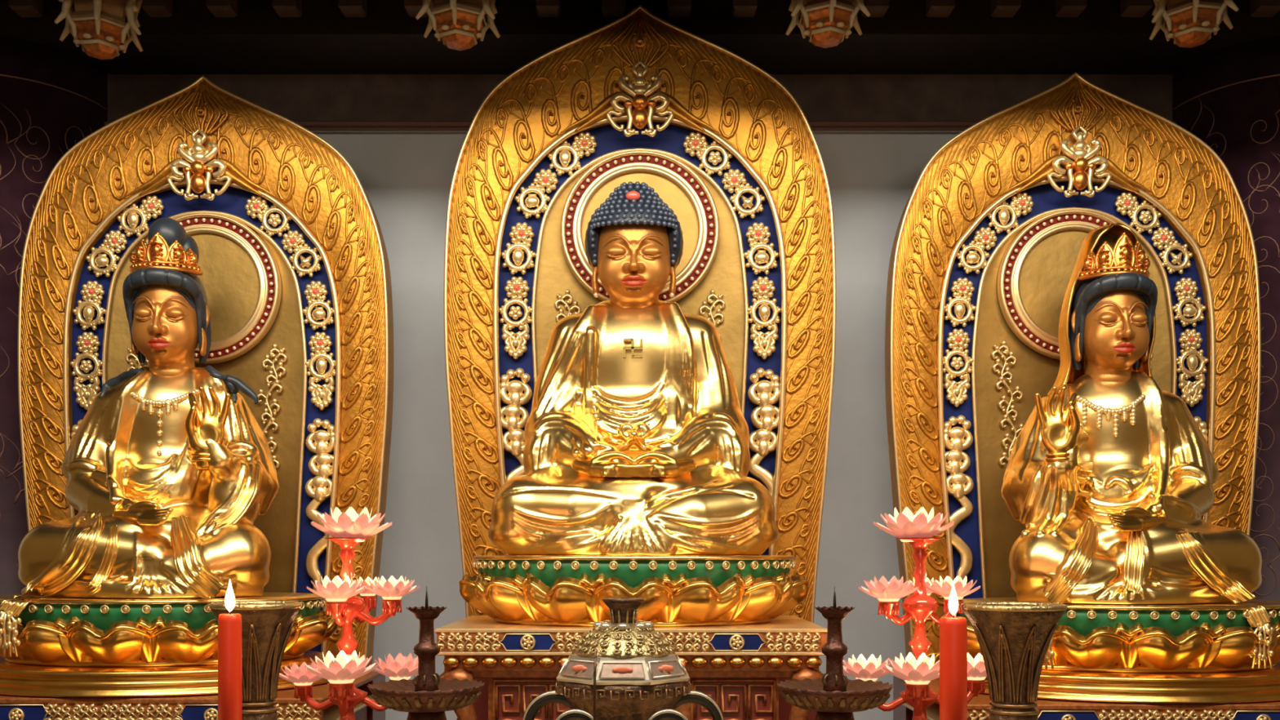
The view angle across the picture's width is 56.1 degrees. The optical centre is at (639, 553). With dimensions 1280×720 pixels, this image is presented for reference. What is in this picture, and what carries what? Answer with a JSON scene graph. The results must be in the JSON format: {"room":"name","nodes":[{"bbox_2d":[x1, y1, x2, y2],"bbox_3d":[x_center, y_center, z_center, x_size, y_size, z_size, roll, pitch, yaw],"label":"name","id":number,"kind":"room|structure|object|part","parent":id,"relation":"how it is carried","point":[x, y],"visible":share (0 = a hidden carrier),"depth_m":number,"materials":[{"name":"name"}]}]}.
{"room":"house of worship","nodes":[
{"label":"house of worship","id":0,"kind":"room"},
{"bbox_2d":[310,130,962,719],"bbox_3d":[0.000,-1.500,10.250,18.000,7.400,0.200,0,0,0],"label":"wall","id":1,"kind":"structure","parent":0,"point":[406,176],"depth_m":10.15,"materials":[{"name":"grey paint"}]},
{"bbox_2d":[107,74,1172,121],"bbox_3d":[0.000,-3.975,10.125,18.000,0.733,0.150,0,0,0],"label":"beam","id":2,"kind":"structure","parent":1,"relation":"attached to","point":[294,97],"depth_m":10.05,"materials":[{"name":"brown wood"}]},
{"bbox_2d":[0,0,1279,74],"bbox_3d":[0.000,-4.221,9.525,18.000,0.420,1.050,0,0,0],"label":"ceiling","id":3,"kind":"structure","parent":1,"relation":"attached to","point":[177,37],"depth_m":9.28,"materials":[{"name":"brown wood"}]},
{"bbox_2d":[104,121,1175,130],"bbox_3d":[0.000,-3.569,10.025,18.000,0.068,0.050,0,0,0],"label":"trim","id":4,"kind":"structure","parent":1,"relation":"attached to","point":[311,126],"depth_m":10.00,"materials":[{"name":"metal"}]},
{"bbox_3d":[0.000,-5.275,6.275,18.000,0.150,8.150,0,0,0],"label":"ceiling","id":5,"kind":"structure","parent":0,"visible":0},
{"bbox_2d":[53,0,142,59],"bbox_3d":[-3.712,-4.299,8.250,0.572,1.762,0.660,0,0,-20],"label":"lantern","id":6,"kind":"object","parent":5,"relation":"hanging from","point":[100,27],"visible":1,"depth_m":8.16,"materials":[{"name":"brown wood"}]},
{"bbox_2d":[415,0,500,50],"bbox_3d":[-1.247,-4.331,8.250,0.572,1.698,0.660,0,0,0],"label":"lantern","id":7,"kind":"object","parent":5,"relation":"hanging from","point":[459,24],"visible":1,"depth_m":8.14,"materials":[{"name":"red metal"}]},
{"bbox_2d":[785,0,870,48],"bbox_3d":[1.288,-4.340,8.250,0.572,1.680,0.660,0,0,0],"label":"lantern","id":8,"kind":"object","parent":5,"relation":"hanging from","point":[827,22],"visible":1,"depth_m":8.15,"materials":[{"name":"red metal"}]},
{"bbox_2d":[1148,0,1239,48],"bbox_3d":[3.800,-4.340,8.250,0.572,1.680,0.660,0,0,20],"label":"lantern","id":9,"kind":"object","parent":5,"relation":"hanging from","point":[1191,24],"visible":1,"depth_m":8.17,"materials":[{"name":"red metal"}]},
{"bbox_3d":[0.000,2.250,2.925,18.000,0.100,14.850,0,0,0],"label":"floor","id":10,"kind":"structure","parent":0,"visible":0},
{"bbox_2d":[0,35,108,595],"bbox_3d":[-5.280,-1.500,10.050,1.837,7.400,1.837,0,0,0],"label":"curtain","id":11,"kind":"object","parent":10,"relation":"on","point":[51,99],"depth_m":9.35,"materials":[{"name":"purple fabric"}]},
{"bbox_2d":[0,650,381,719],"bbox_3d":[-3.245,1.452,8.074,2.720,1.497,1.931,0,0,0],"label":"pedestal","id":12,"kind":"object","parent":10,"relation":"on","point":[27,691],"visible":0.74,"depth_m":7.17,"materials":[{"name":"gold metal"}]},
{"bbox_2d":[0,591,338,666],"bbox_3d":[-3.244,0.491,8.077,2.470,0.419,1.838,0,0,0],"label":"lotus throne","id":13,"kind":"object","parent":12,"relation":"on","point":[35,630],"visible":0.8,"depth_m":7.34,"materials":[{"name":"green metal"}]},
{"bbox_2d":[13,217,279,599],"bbox_3d":[-3.222,-1.011,7.902,1.633,2.577,1.414,0,0,0],"label":"seated statue","id":14,"kind":"object","parent":13,"relation":"on","point":[169,470],"visible":1,"depth_m":7.94,"materials":[{"name":"gold metal"}]},
{"bbox_3d":[-3.627,0.007,7.530,0.504,0.538,0.318,0,0,-12],"label":"sash","id":15,"kind":"part","parent":14,"relation":"part of","materials":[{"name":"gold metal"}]},
{"bbox_3d":[-3.328,0.043,7.440,0.204,0.444,0.134,0,0,-44],"label":"sash","id":16,"kind":"part","parent":14,"relation":"part of","materials":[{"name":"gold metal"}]},
{"bbox_3d":[-3.411,-2.002,8.099,0.068,0.140,0.124,0,0,-32],"label":"crown plate","id":17,"kind":"part","parent":14,"relation":"part of","materials":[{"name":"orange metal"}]},
{"bbox_3d":[-3.335,-2.013,8.009,0.137,0.180,0.067,0,0,34],"label":"crown plate","id":18,"kind":"part","parent":14,"relation":"part of","materials":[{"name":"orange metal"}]},
{"bbox_3d":[-3.208,-2.029,7.976,0.158,0.225,0.070,0,0,-6],"label":"crown plate","id":19,"kind":"part","parent":14,"relation":"part of","materials":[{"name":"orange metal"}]},
{"bbox_3d":[-3.231,-1.923,8.089,0.474,0.090,0.275,0,0,0],"label":"crown","id":20,"kind":"part","parent":14,"relation":"part of","materials":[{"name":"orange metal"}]},
{"bbox_3d":[-3.091,-2.010,8.034,0.137,0.184,0.068,0,0,-45],"label":"crown plate","id":21,"kind":"part","parent":14,"relation":"part of","materials":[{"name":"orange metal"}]},
{"bbox_3d":[-3.034,-1.999,8.137,0.069,0.145,0.123,0,0,20],"label":"crown plate","id":22,"kind":"part","parent":14,"relation":"part of","materials":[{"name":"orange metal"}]},
{"bbox_3d":[-2.772,0.012,7.407,0.148,0.528,0.656,0,0,-43],"label":"sash","id":23,"kind":"part","parent":14,"relation":"part of","materials":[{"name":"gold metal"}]},
{"bbox_3d":[-2.586,-0.362,7.797,0.145,0.444,0.405,0,0,22],"label":"sash","id":24,"kind":"part","parent":14,"relation":"part of","materials":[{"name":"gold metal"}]},
{"bbox_3d":[-3.245,0.663,8.080,1.940,0.076,1.408,0,0,0],"label":"seat","id":25,"kind":"part","parent":13,"relation":"part of","materials":[{"name":"gold metal"}]},
{"bbox_2d":[279,506,419,719],"bbox_3d":[-1.560,0.973,6.658,0.745,2.454,0.806,0,0,-34],"label":"lamp stand","id":26,"kind":"object","parent":10,"relation":"on","point":[348,529],"visible":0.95,"depth_m":6.52,"materials":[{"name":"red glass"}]},
{"bbox_2d":[293,682,312,685],"bbox_3d":[-1.894,0.734,6.750,0.108,0.018,0.108,0,0,0],"label":"flower","id":27,"kind":"object","parent":26,"relation":"on","point":[295,683],"depth_m":6.71,"materials":[{"name":"beige plant"}]},
{"bbox_3d":[-1.762,0.808,6.687,0.353,0.141,0.057,0,0,26],"label":"branch arm","id":28,"kind":"part","parent":26,"relation":"part of","materials":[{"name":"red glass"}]},
{"bbox_2d":[325,598,347,601],"bbox_3d":[-1.638,0.252,6.480,0.119,0.020,0.119,0,0,0],"label":"flower","id":29,"kind":"object","parent":26,"relation":"on","point":[327,599],"depth_m":6.44,"materials":[{"name":"beige plant"}]},
{"bbox_3d":[-1.622,0.327,6.527,0.057,0.134,0.155,0,0,19],"label":"branch arm","id":30,"kind":"part","parent":26,"relation":"part of","materials":[{"name":"red glass"}]},
{"bbox_2d":[328,679,354,684],"bbox_3d":[-1.588,0.679,6.380,0.143,0.024,0.143,0,0,0],"label":"flower","id":31,"kind":"object","parent":26,"relation":"on","point":[331,681],"depth_m":6.33,"materials":[{"name":"beige plant"}]},
{"bbox_3d":[-1.603,0.781,6.476,0.059,0.190,0.253,0,0,-9],"label":"branch arm","id":32,"kind":"part","parent":26,"relation":"part of","materials":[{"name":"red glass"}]},
{"bbox_3d":[-1.610,0.451,6.600,0.279,1.078,0.279,0,0,0],"label":"turned stem","id":33,"kind":"part","parent":26,"relation":"part of","materials":[{"name":"red glass"}]},
{"bbox_3d":[-1.588,0.317,6.756,0.059,0.154,0.316,0,0,13],"label":"branch arm","id":34,"kind":"part","parent":26,"relation":"part of","materials":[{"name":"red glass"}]},
{"bbox_2d":[360,593,375,595],"bbox_3d":[-1.560,0.238,6.880,0.094,0.016,0.094,0,0,0],"label":"flower","id":35,"kind":"object","parent":26,"relation":"on","point":[362,594],"depth_m":6.85,"materials":[{"name":"beige plant"}]},
{"bbox_3d":[-1.466,0.322,6.578,0.292,0.146,0.058,0,0,14],"label":"branch arm","id":36,"kind":"part","parent":26,"relation":"part of","materials":[{"name":"red glass"}]},
{"bbox_3d":[-1.460,0.790,6.650,0.318,0.176,0.056,0,0,-23],"label":"branch arm","id":37,"kind":"part","parent":26,"relation":"part of","materials":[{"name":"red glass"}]},
{"bbox_2d":[382,596,401,599],"bbox_3d":[-1.354,0.244,6.550,0.110,0.018,0.110,0,0,0],"label":"flower","id":38,"kind":"object","parent":26,"relation":"on","point":[384,597],"depth_m":6.51,"materials":[{"name":"beige plant"}]},
{"bbox_2d":[388,676,410,679],"bbox_3d":[-1.340,0.696,6.700,0.123,0.021,0.123,0,0,0],"label":"flower","id":39,"kind":"object","parent":26,"relation":"on","point":[391,677],"depth_m":6.65,"materials":[{"name":"beige plant"}]},
{"bbox_2d":[356,674,385,719],"bbox_3d":[-3.260,1.558,9.020,2.600,1.283,0.440,0,0,0],"label":"trim","id":40,"kind":"structure","parent":10,"relation":"on","point":[372,714],"depth_m":8.82,"materials":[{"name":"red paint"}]},
{"bbox_2d":[17,75,393,671],"bbox_3d":[-3.260,-1.324,9.006,2.770,4.491,0.404,0,0,0],"label":"mandorla","id":41,"kind":"object","parent":40,"relation":"on","point":[293,260],"visible":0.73,"depth_m":8.95,"materials":[{"name":"gold metal"}]},
{"bbox_2d":[73,376,100,410],"bbox_3d":[-4.139,-1.196,8.980,0.201,0.252,0.052,0,0,0],"label":"pendant","id":42,"kind":"object","parent":41,"relation":"attached to","point":[86,388],"depth_m":8.97,"materials":[{"name":"gold metal"}]},
{"bbox_3d":[-3.260,-0.819,9.047,1.507,3.468,0.057,0,0,0],"label":"panel","id":43,"kind":"part","parent":41,"relation":"part of","materials":[{"name":"gold metal"}]},
{"bbox_2d":[308,376,335,410],"bbox_3d":[-2.381,-1.196,8.980,0.201,0.252,0.052,0,0,0],"label":"pendant","id":44,"kind":"object","parent":41,"relation":"attached to","point":[322,389],"depth_m":8.97,"materials":[{"name":"gold metal"}]},
{"bbox_2d":[434,615,827,719],"bbox_3d":[-0.050,1.327,7.969,2.471,1.747,1.561,0,0,0],"label":"pedestal","id":45,"kind":"object","parent":10,"relation":"on","point":[740,668],"visible":0.61,"depth_m":7.26,"materials":[{"name":"brown wood"}]},
{"bbox_3d":[-1.128,1.270,7.313,0.269,1.171,0.226,0,0,0],"label":"carved leg","id":46,"kind":"part","parent":45,"relation":"part of","materials":[{"name":"brown wood"}]},
{"bbox_3d":[-0.642,0.989,7.354,0.497,0.422,0.012,0,0,0],"label":"sunk panel","id":47,"kind":"part","parent":45,"relation":"part of","materials":[{"name":"red paint"}]},
{"bbox_3d":[-0.050,0.664,8.005,2.271,0.100,1.470,0,0,0],"label":"cornice","id":48,"kind":"part","parent":45,"relation":"part of","materials":[{"name":"gold metal"}]},
{"bbox_3d":[-0.044,0.656,7.250,2.288,0.076,0.098,0,0,0],"label":"moulding","id":49,"kind":"part","parent":45,"relation":"part of","materials":[{"name":"gold metal"}]},
{"bbox_2d":[458,555,808,626],"bbox_3d":[-0.034,0.233,8.053,2.305,0.440,1.762,0,0,10],"label":"lotus throne","id":50,"kind":"object","parent":45,"relation":"on","point":[542,590],"visible":0.98,"depth_m":7.37,"materials":[{"name":"gold metal"}]},
{"bbox_2d":[488,181,778,555],"bbox_3d":[-0.043,-1.261,7.987,1.875,2.547,1.305,0,0,0],"label":"seated statue","id":51,"kind":"object","parent":50,"relation":"on","point":[637,433],"visible":0.99,"depth_m":7.90,"materials":[{"name":"gold metal"}]},
{"bbox_3d":[-0.040,0.413,8.050,1.883,0.080,1.408,0,0,0],"label":"seat","id":52,"kind":"part","parent":50,"relation":"part of","materials":[{"name":"gold metal"}]},
{"bbox_2d":[443,4,836,622],"bbox_3d":[0.000,-1.719,9.006,2.931,4.753,0.428,0,0,0],"label":"mandorla","id":53,"kind":"object","parent":45,"relation":"on","point":[640,96],"visible":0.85,"depth_m":8.94,"materials":[{"name":"gold metal"}]},
{"bbox_2d":[501,324,529,359],"bbox_3d":[-0.930,-1.583,8.978,0.213,0.267,0.055,0,0,0],"label":"pendant","id":54,"kind":"object","parent":53,"relation":"attached to","point":[515,338],"depth_m":8.96,"materials":[{"name":"gold metal"}]},
{"bbox_3d":[0.000,-1.185,9.050,1.595,3.670,0.060,0,0,0],"label":"panel","id":55,"kind":"part","parent":53,"relation":"part of","materials":[{"name":"gold metal"}]},
{"bbox_2d":[750,324,778,359],"bbox_3d":[0.930,-1.583,8.978,0.213,0.267,0.055,0,0,0],"label":"pendant","id":56,"kind":"object","parent":53,"relation":"attached to","point":[764,338],"depth_m":8.96,"materials":[{"name":"gold metal"}]},
{"bbox_3d":[0.572,0.989,7.354,0.501,0.422,0.012,0,0,0],"label":"sunk panel","id":57,"kind":"part","parent":45,"relation":"part of","materials":[{"name":"red paint"}]},
{"bbox_3d":[1.039,1.270,7.313,0.269,1.171,0.226,0,0,0],"label":"carved leg","id":58,"kind":"part","parent":45,"relation":"part of","materials":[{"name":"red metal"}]},
{"bbox_2d":[472,678,816,719],"bbox_3d":[-0.015,1.427,9.020,2.630,1.547,0.440,0,0,0],"label":"trim","id":59,"kind":"structure","parent":10,"relation":"on","point":[481,705],"depth_m":8.80,"materials":[{"name":"red paint"}]},
{"bbox_2d":[893,675,912,719],"bbox_3d":[3.250,1.546,9.020,2.600,1.307,0.440,0,0,0],"label":"trim","id":60,"kind":"structure","parent":10,"relation":"on","point":[900,713],"depth_m":9.03,"materials":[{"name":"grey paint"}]},
{"bbox_2d":[884,71,1261,672],"bbox_3d":[3.250,-1.348,9.006,2.770,4.491,0.404,0,0,0],"label":"mandorla","id":61,"kind":"object","parent":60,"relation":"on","point":[991,232],"visible":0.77,"depth_m":8.95,"materials":[{"name":"gold metal"}]},
{"bbox_2d":[943,373,970,407],"bbox_3d":[2.371,-1.220,8.980,0.201,0.252,0.052,0,0,0],"label":"pendant","id":62,"kind":"object","parent":61,"relation":"attached to","point":[957,386],"depth_m":8.97,"materials":[{"name":"gold metal"}]},
{"bbox_3d":[3.250,-0.843,9.047,1.507,3.468,0.057,0,0,0],"label":"panel","id":63,"kind":"part","parent":61,"relation":"part of","materials":[{"name":"gold metal"}]},
{"bbox_2d":[1177,373,1205,407],"bbox_3d":[4.129,-1.220,8.980,0.201,0.252,0.052,0,0,0],"label":"pendant","id":64,"kind":"object","parent":61,"relation":"attached to","point":[1191,387],"depth_m":8.97,"materials":[{"name":"gold metal"}]},
{"bbox_2d":[843,506,986,719],"bbox_3d":[1.539,0.973,6.660,0.818,2.454,0.723,0,0,-38],"label":"lamp stand","id":65,"kind":"object","parent":10,"relation":"on","point":[917,530],"visible":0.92,"depth_m":6.53,"materials":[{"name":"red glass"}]},
{"bbox_2d":[855,677,877,681],"bbox_3d":[1.266,0.704,6.700,0.123,0.020,0.123,0,0,0],"label":"light","id":66,"kind":"object","parent":65,"relation":"on","point":[873,679],"depth_m":6.65,"materials":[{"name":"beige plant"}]},
{"bbox_2d":[877,598,899,601],"bbox_3d":[1.357,0.255,6.550,0.120,0.020,0.120,0,0,0],"label":"light","id":67,"kind":"object","parent":65,"relation":"on","point":[880,599],"depth_m":6.50,"materials":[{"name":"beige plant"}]},
{"bbox_3d":[1.387,0.794,6.650,0.322,0.169,0.056,0,0,22],"label":"branch arm","id":68,"kind":"part","parent":65,"relation":"part of","materials":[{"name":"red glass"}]},
{"bbox_3d":[1.435,0.328,6.577,0.220,0.133,0.057,0,0,-19],"label":"branch arm","id":69,"kind":"part","parent":65,"relation":"part of","materials":[{"name":"red glass"}]},
{"bbox_2d":[900,539,912,542],"bbox_3d":[1.507,-0.074,6.600,0.164,0.027,0.164,0,0,0],"label":"flower","id":70,"kind":"object","parent":65,"relation":"on","point":[902,540],"depth_m":6.55,"materials":[{"name":"beige plant"}]},
{"bbox_2d":[904,680,930,684],"bbox_3d":[1.474,0.684,6.380,0.138,0.023,0.138,0,0,0],"label":"light","id":71,"kind":"object","parent":65,"relation":"on","point":[908,682],"depth_m":6.33,"materials":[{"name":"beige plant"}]},
{"bbox_3d":[1.508,0.784,6.476,0.057,0.186,0.260,0,0,20],"label":"branch arm","id":72,"kind":"part","parent":65,"relation":"part of","materials":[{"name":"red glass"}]},
{"bbox_3d":[1.540,0.451,6.600,0.279,1.078,0.279,0,0,0],"label":"turned stem","id":73,"kind":"part","parent":65,"relation":"part of","materials":[{"name":"red glass"}]},
{"bbox_3d":[1.644,0.323,6.594,0.210,0.143,0.059,0,0,11],"label":"branch arm","id":74,"kind":"part","parent":65,"relation":"part of","materials":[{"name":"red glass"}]},
{"bbox_2d":[943,596,963,599],"bbox_3d":[1.718,0.245,6.580,0.110,0.018,0.110,0,0,0],"label":"flower","id":75,"kind":"object","parent":65,"relation":"on","point":[945,597],"depth_m":6.54,"materials":[{"name":"beige plant"}]},
{"bbox_3d":[1.714,0.787,6.621,0.351,0.183,0.059,0,0,-11],"label":"branch arm","id":76,"kind":"part","parent":65,"relation":"part of","materials":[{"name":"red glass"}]},
{"bbox_2d":[967,676,986,679],"bbox_3d":[1.855,0.691,6.650,0.122,0.020,0.122,0,0,0],"label":"light","id":77,"kind":"object","parent":65,"relation":"on","point":[968,677],"depth_m":6.60,"materials":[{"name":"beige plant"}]},
{"bbox_2d":[898,656,1279,719],"bbox_3d":[3.245,1.470,8.074,2.720,1.460,1.931,0,0,0],"label":"pedestal","id":78,"kind":"object","parent":10,"relation":"on","point":[1253,695],"visible":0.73,"depth_m":7.18,"materials":[{"name":"gold metal"}]},
{"bbox_2d":[954,596,1279,673],"bbox_3d":[3.239,0.528,8.083,2.372,0.419,1.764,0,0,-10],"label":"lotus throne","id":79,"kind":"object","parent":78,"relation":"on","point":[1244,636],"visible":0.56,"depth_m":7.33,"materials":[{"name":"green metal"}]},
{"bbox_2d":[1000,222,1262,604],"bbox_3d":[3.222,-0.972,7.958,1.628,2.572,1.366,0,0,0],"label":"seated statue","id":80,"kind":"object","parent":79,"relation":"on","point":[1110,475],"visible":1,"depth_m":7.95,"materials":[{"name":"gold metal"}]},
{"bbox_3d":[2.728,0.050,7.471,0.639,0.526,0.156,0,0,-43],"label":"sash","id":81,"kind":"part","parent":80,"relation":"part of","materials":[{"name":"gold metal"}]},
{"bbox_3d":[3.043,-1.972,8.136,0.068,0.165,0.123,0,0,-26],"label":"crown plate","id":82,"kind":"part","parent":80,"relation":"part of","materials":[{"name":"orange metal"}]},
{"bbox_3d":[3.107,-1.990,8.037,0.137,0.211,0.069,0,0,40],"label":"crown plate","id":83,"kind":"part","parent":80,"relation":"part of","materials":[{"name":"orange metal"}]},
{"bbox_3d":[3.233,-1.886,8.091,0.476,0.081,0.258,0,0,0],"label":"crown","id":84,"kind":"part","parent":80,"relation":"part of","materials":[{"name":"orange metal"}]},
{"bbox_3d":[3.228,-2.014,7.990,0.158,0.260,0.072,0,0,0],"label":"crown plate","id":85,"kind":"part","parent":80,"relation":"part of","materials":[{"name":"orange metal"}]},
{"bbox_3d":[3.072,0.040,7.446,0.106,0.436,0.276,0,0,34],"label":"sash","id":86,"kind":"part","parent":80,"relation":"part of","materials":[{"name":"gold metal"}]},
{"bbox_3d":[3.352,-1.992,8.032,0.137,0.208,0.069,0,0,-37],"label":"crown plate","id":87,"kind":"part","parent":80,"relation":"part of","materials":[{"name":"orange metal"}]},
{"bbox_3d":[3.420,-1.974,8.127,0.068,0.161,0.123,0,0,29],"label":"crown plate","id":88,"kind":"part","parent":80,"relation":"part of","materials":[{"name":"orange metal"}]},
{"bbox_3d":[3.586,0.088,7.494,0.460,0.447,0.179,0,0,0],"label":"sash","id":89,"kind":"part","parent":80,"relation":"part of","materials":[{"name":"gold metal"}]},
{"bbox_3d":[3.245,0.700,8.080,1.940,0.076,1.408,0,0,0],"label":"seat","id":90,"kind":"part","parent":79,"relation":"part of","materials":[{"name":"gold metal"}]},
{"bbox_2d":[1171,35,1279,600],"bbox_3d":[5.280,-1.500,10.050,1.837,7.400,1.837,0,0,0],"label":"curtain","id":91,"kind":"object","parent":10,"relation":"on","point":[1228,98],"depth_m":9.36,"materials":[{"name":"purple fabric"}]},
{"bbox_3d":[0.000,1.700,5.550,6.800,1.000,1.300,0,0,0],"label":"altar table","id":92,"kind":"object","parent":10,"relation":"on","visible":0},
{"bbox_2d":[217,578,241,719],"bbox_3d":[-1.760,0.655,5.150,0.253,1.090,0.253,0,0,0],"label":"candle","id":93,"kind":"object","parent":92,"relation":"on","point":[229,625],"visible":1,"depth_m":5.11,"materials":[{"name":"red wax"}]},
{"bbox_2d":[208,600,302,719],"bbox_3d":[-1.792,0.714,5.600,0.418,0.971,0.418,0,0,0],"label":"vase","id":94,"kind":"object","parent":92,"relation":"on","point":[267,626],"visible":0.74,"depth_m":5.51,"materials":[{"name":"brown metal"}]},
{"bbox_3d":[-1.792,0.527,5.600,0.326,0.420,0.325,0,0,-34],"label":"raised blade","id":95,"kind":"part","parent":94,"relation":"part of","materials":[{"name":"brown metal"}]},
{"bbox_2d":[367,586,484,719],"bbox_3d":[-1.045,0.680,5.880,0.573,1.040,0.568,0,0,0],"label":"candlestick","id":96,"kind":"object","parent":92,"relation":"on","point":[427,696],"visible":1,"depth_m":5.82,"materials":[{"name":"black metal"}]},
{"bbox_3d":[-1.045,0.702,5.880,0.573,0.125,0.568,0,0,0],"label":"scalloped dish","id":97,"kind":"part","parent":96,"relation":"part of","materials":[{"name":"brown metal"}]},
{"bbox_3d":[-1.045,0.500,5.880,0.131,0.372,0.131,0,0,0],"label":"stem","id":98,"kind":"part","parent":96,"relation":"part of","materials":[{"name":"brown metal"}]},
{"bbox_3d":[-1.045,0.291,5.880,0.200,0.058,0.200,0,0,0],"label":"drip dish","id":99,"kind":"part","parent":96,"relation":"part of","materials":[{"name":"brown metal"}]},
{"bbox_2d":[593,652,596,719],"bbox_3d":[-0.192,0.809,5.080,0.017,0.782,0.010,0,0,0],"label":"incense stick","id":100,"kind":"object","parent":92,"relation":"on","point":[595,653],"visible":1,"depth_m":5.08,"materials":[{"name":"brown wood"}]},
{"bbox_2d":[522,597,723,719],"bbox_3d":[-0.081,0.697,5.637,0.954,0.970,0.770,0,0,0],"label":"incense burner","id":101,"kind":"object","parent":92,"relation":"on","point":[639,675],"visible":0.98,"depth_m":5.50,"materials":[{"name":"brown metal"}]},
{"bbox_3d":[-0.401,0.775,5.680,0.315,0.258,0.063,0,0,0],"label":"curled handle","id":102,"kind":"part","parent":101,"relation":"part of","materials":[{"name":"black metal"}]},
{"bbox_3d":[-0.356,0.529,5.702,0.047,0.075,0.212,0,0,0],"label":"panel frame","id":103,"kind":"part","parent":101,"relation":"part of","materials":[{"name":"grey metal"}]},
{"bbox_3d":[-0.283,0.774,5.280,0.223,0.183,0.050,0,0,0],"label":"curled handle","id":104,"kind":"part","parent":101,"relation":"part of","materials":[{"name":"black metal"}]},
{"bbox_3d":[-0.276,0.529,5.505,0.211,0.075,0.046,0,0,45],"label":"panel frame","id":105,"kind":"part","parent":101,"relation":"part of","materials":[{"name":"grey metal"}]},
{"bbox_3d":[-0.274,0.529,5.505,0.199,0.059,0.034,0,0,45],"label":"tier panel","id":106,"kind":"part","parent":101,"relation":"part of","materials":[{"name":"grey metal"}]},
{"bbox_3d":[-0.081,0.529,5.423,0.212,0.076,0.047,0,0,0],"label":"panel frame","id":107,"kind":"part","parent":101,"relation":"part of","materials":[{"name":"grey metal"}]},
{"bbox_3d":[-0.079,0.529,5.425,0.199,0.059,0.034,0,0,0],"label":"tier panel","id":108,"kind":"part","parent":101,"relation":"part of","materials":[{"name":"grey metal"}]},
{"bbox_2d":[602,597,644,623],"bbox_3d":[-0.079,0.277,5.700,0.203,0.130,0.203,0,0,0],"label":"knob","id":109,"kind":"object","parent":101,"relation":"on","point":[621,610],"depth_m":5.64,"materials":[{"name":"brown metal"}]},
{"bbox_2d":[557,680,688,719],"bbox_3d":[-0.079,0.849,5.700,0.627,0.519,0.627,0,0,0],"label":"bowl","id":110,"kind":"object","parent":101,"relation":"attached to","point":[615,700],"depth_m":5.45,"materials":[{"name":"brown metal"}]},
{"bbox_3d":[0.115,0.529,5.505,0.034,0.059,0.199,0,0,45],"label":"tier panel","id":111,"kind":"part","parent":101,"relation":"part of","materials":[{"name":"grey metal"}]},
{"bbox_3d":[0.116,0.529,5.503,0.211,0.075,0.047,0,0,-45],"label":"panel frame","id":112,"kind":"part","parent":101,"relation":"part of","materials":[{"name":"grey metal"}]},
{"bbox_3d":[0.122,0.774,5.280,0.223,0.183,0.050,0,0,0],"label":"curled handle","id":113,"kind":"part","parent":101,"relation":"part of","materials":[{"name":"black metal"}]},
{"bbox_3d":[0.198,0.529,5.699,0.047,0.076,0.212,0,0,0],"label":"panel frame","id":114,"kind":"part","parent":101,"relation":"part of","materials":[{"name":"grey metal"}]},
{"bbox_3d":[0.239,0.775,5.680,0.315,0.258,0.063,0,0,0],"label":"curled handle","id":115,"kind":"part","parent":101,"relation":"part of","materials":[{"name":"black metal"}]},
{"bbox_2d":[776,586,893,719],"bbox_3d":[0.954,0.680,5.880,0.573,1.040,0.568,0,0,0],"label":"candlestick","id":116,"kind":"object","parent":92,"relation":"on","point":[833,696],"visible":1,"depth_m":5.82,"materials":[{"name":"black metal"}]},
{"bbox_3d":[0.954,0.291,5.880,0.200,0.058,0.200,0,0,0],"label":"drip dish","id":117,"kind":"part","parent":116,"relation":"part of","materials":[{"name":"brown metal"}]},
{"bbox_3d":[0.954,0.500,5.880,0.131,0.372,0.131,0,0,0],"label":"stem","id":118,"kind":"part","parent":116,"relation":"part of","materials":[{"name":"brown metal"}]},
{"bbox_3d":[0.954,0.702,5.880,0.573,0.125,0.568,0,0,0],"label":"scalloped dish","id":119,"kind":"part","parent":116,"relation":"part of","materials":[{"name":"brown metal"}]},
{"bbox_2d":[939,582,967,719],"bbox_3d":[1.345,0.662,5.150,0.298,1.075,0.298,0,0,0],"label":"candle","id":120,"kind":"object","parent":92,"relation":"on","point":[953,630],"visible":1,"depth_m":5.10,"materials":[{"name":"red wax"}]},
{"bbox_2d":[960,601,1067,719],"bbox_3d":[1.742,0.717,5.600,0.478,0.965,0.479,0,0,0],"label":"vase","id":121,"kind":"object","parent":92,"relation":"on","point":[1014,638],"visible":1,"depth_m":5.49,"materials":[{"name":"brown metal"}]},
{"bbox_3d":[1.742,0.533,5.600,0.373,0.420,0.372,0,0,-34],"label":"raised blade","id":122,"kind":"part","parent":121,"relation":"part of","materials":[{"name":"brown metal"}]}
]}

